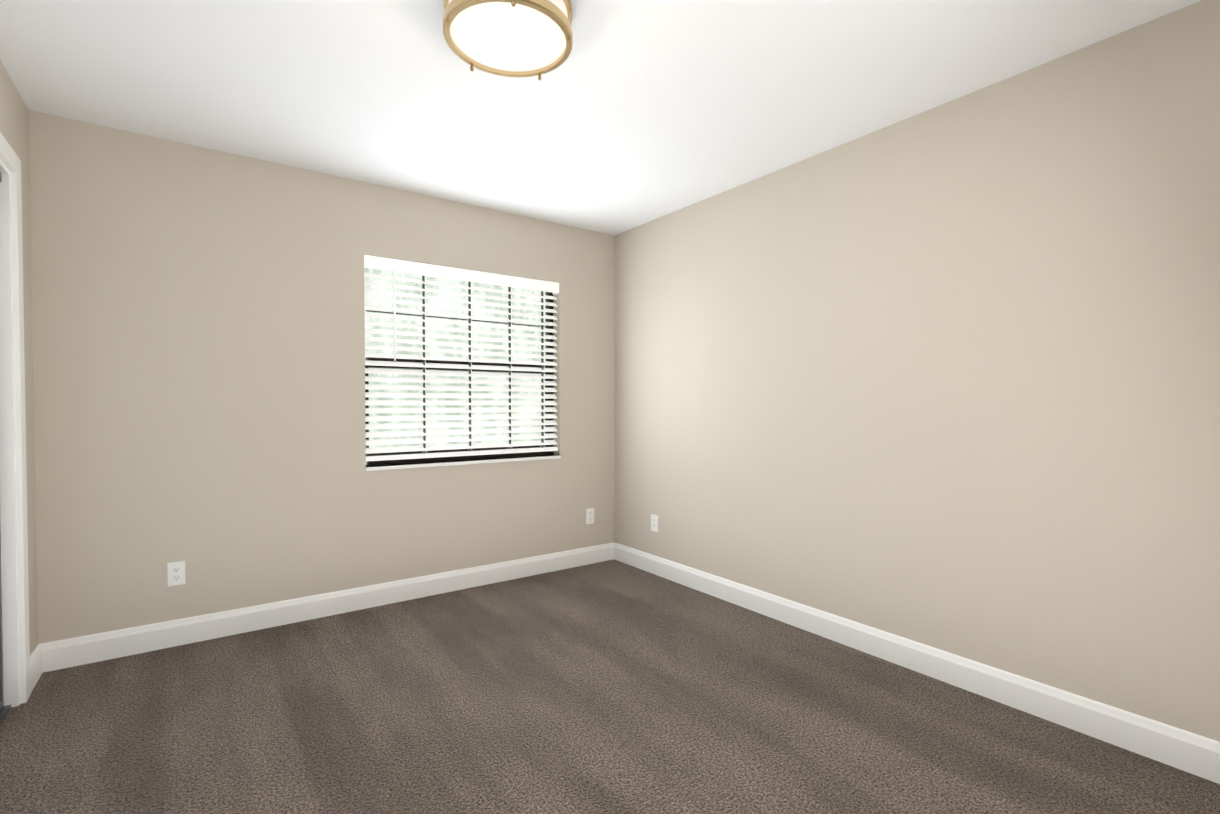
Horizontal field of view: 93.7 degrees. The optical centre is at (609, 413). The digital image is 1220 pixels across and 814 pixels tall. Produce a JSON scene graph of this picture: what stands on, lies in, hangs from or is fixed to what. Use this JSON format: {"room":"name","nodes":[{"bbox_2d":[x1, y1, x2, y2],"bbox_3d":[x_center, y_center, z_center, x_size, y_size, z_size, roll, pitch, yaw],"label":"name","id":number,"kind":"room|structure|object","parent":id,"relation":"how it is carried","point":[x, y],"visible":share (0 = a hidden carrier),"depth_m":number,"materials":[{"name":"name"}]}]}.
{"room":"empty bedroom","nodes":[
{"label":"empty bedroom","id":0,"kind":"room"},
{"bbox_2d":[0,61,37,654],"bbox_3d":[-1.454,-0.060,0.902,0.160,2.440,3.790,-1,1,-36],"label":"wall","id":1,"kind":"structure","parent":0,"point":[14,124],"depth_m":2.40,"materials":[{"name":"beige paint"}]},
{"bbox_2d":[0,528,3,710],"bbox_3d":[-2.121,0.126,1.867,0.030,2.005,0.760,-1,1,-36],"label":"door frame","id":2,"kind":"structure","parent":1,"relation":"attached to","point":[1,676],"depth_m":2.18,"materials":[{"name":"wood"}]},
{"bbox_2d":[0,172,10,725],"bbox_3d":[-1.922,0.122,1.567,0.100,2.052,1.484,-1,1,-36],"label":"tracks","id":3,"kind":"object","parent":1,"relation":"attached to","point":[5,710],"visible":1,"depth_m":2.17,"materials":[{"name":"grey metal"}]},
{"bbox_2d":[0,132,29,706],"bbox_3d":[-1.923,0.078,1.566,0.178,2.140,1.660,-1,1,-36],"label":"trim","id":4,"kind":"structure","parent":1,"relation":"attached to","point":[14,579],"depth_m":2.21,"materials":[{"name":"white wood"}]},
{"bbox_2d":[28,110,613,643],"bbox_3d":[-1.346,-0.104,3.421,3.294,2.440,0.160,-1,1,-36],"label":"wall","id":5,"kind":"structure","parent":0,"point":[198,328],"depth_m":2.93,"materials":[{"name":"beige paint"}]},
{"bbox_2d":[167,561,185,586],"bbox_3d":[-2.107,0.777,2.780,0.070,0.115,0.008,-1,1,-36],"label":"electrical outlet","id":6,"kind":"object","parent":5,"relation":"attached to","point":[175,573],"visible":1,"depth_m":2.78,"materials":[{"name":"white plastic"}]},
{"bbox_2d":[30,542,613,681],"bbox_3d":[-1.248,1.054,3.404,3.090,0.125,0.016,-1,1,-36],"label":"baseboard","id":7,"kind":"structure","parent":5,"relation":"attached to","point":[71,652],"depth_m":3.04,"materials":[{"name":"white wood"}]},
{"bbox_2d":[365,269,553,465],"bbox_3d":[-0.940,-0.310,3.743,1.297,1.220,0.070,-1,1,-36],"label":"window","id":8,"kind":"structure","parent":5,"relation":"in","point":[385,462],"depth_m":3.70,"materials":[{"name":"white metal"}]},
{"bbox_2d":[364,255,558,460],"bbox_3d":[-0.899,-0.324,3.685,1.293,1.186,0.082,-1,1,-36],"label":"window blinds","id":9,"kind":"object","parent":8,"relation":"attached to","point":[411,267],"visible":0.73,"depth_m":3.63,"materials":[{"name":"white plastic"}]},
{"bbox_2d":[366,455,560,470],"bbox_3d":[-0.910,0.311,3.712,1.297,0.020,0.132,-1,1,-36],"label":"window sill","id":10,"kind":"structure","parent":5,"relation":"attached to","point":[416,465],"depth_m":3.60,"materials":[{"name":"white wood"}]},
{"bbox_2d":[586,508,593,523],"bbox_3d":[-0.145,0.753,4.204,0.070,0.115,0.008,-1,1,-36],"label":"electrical outlet","id":11,"kind":"object","parent":5,"relation":"attached to","point":[589,515],"visible":1,"depth_m":4.20,"materials":[{"name":"white plastic"}]},
{"bbox_2d":[0,0,1200,235],"bbox_3d":[-0.121,-1.347,1.847,3.454,0.100,4.110,-1,1,-36],"label":"ceiling","id":12,"kind":"structure","parent":0,"point":[626,114],"depth_m":2.25,"materials":[{"name":"white paint"}]},
{"bbox_2d":[443,0,572,79],"bbox_3d":[-0.323,-1.232,1.828,0.406,0.128,0.406,-1,1,-36],"label":"ceiling light","id":13,"kind":"object","parent":12,"relation":"attached to","point":[518,38],"visible":1,"depth_m":1.80,"materials":[{"name":"beige glass"}]},
{"bbox_2d":[0,559,1219,813],"bbox_3d":[-0.121,1.168,1.891,3.454,0.050,4.110,-1,1,-36],"label":"floor","id":14,"kind":"structure","parent":0,"point":[610,687],"depth_m":2.08,"materials":[{"name":"carpet"}]},
{"bbox_2d":[614,0,1219,741],"bbox_3d":[1.212,-0.094,2.837,0.160,2.440,4.110,-1,1,-36],"label":"wall","id":15,"kind":"structure","parent":0,"point":[944,376],"depth_m":2.32,"materials":[{"name":"beige paint"}]},
{"bbox_2d":[651,514,657,531],"bbox_3d":[0.308,0.757,3.957,0.005,0.115,0.070,-1,1,-36],"label":"outlet","id":16,"kind":"object","parent":15,"relation":"attached to","point":[655,523],"visible":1,"depth_m":3.95,"materials":[{"name":"white plastic"}]},
{"bbox_2d":[614,542,1219,783],"bbox_3d":[1.140,1.064,2.805,0.016,0.125,3.790,-1,1,-36],"label":"baseboard","id":17,"kind":"structure","parent":15,"relation":"attached to","point":[1184,750],"depth_m":2.31,"materials":[{"name":"white wood"}]},
{"label":"outside","id":18,"kind":"structure","parent":0,"visible":0},
{"bbox_2d":[364,268,545,447],"bbox_3d":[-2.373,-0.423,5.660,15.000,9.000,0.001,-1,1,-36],"label":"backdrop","id":19,"kind":"structure","parent":18,"point":[398,274],"depth_m":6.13,"materials":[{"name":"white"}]}
]}

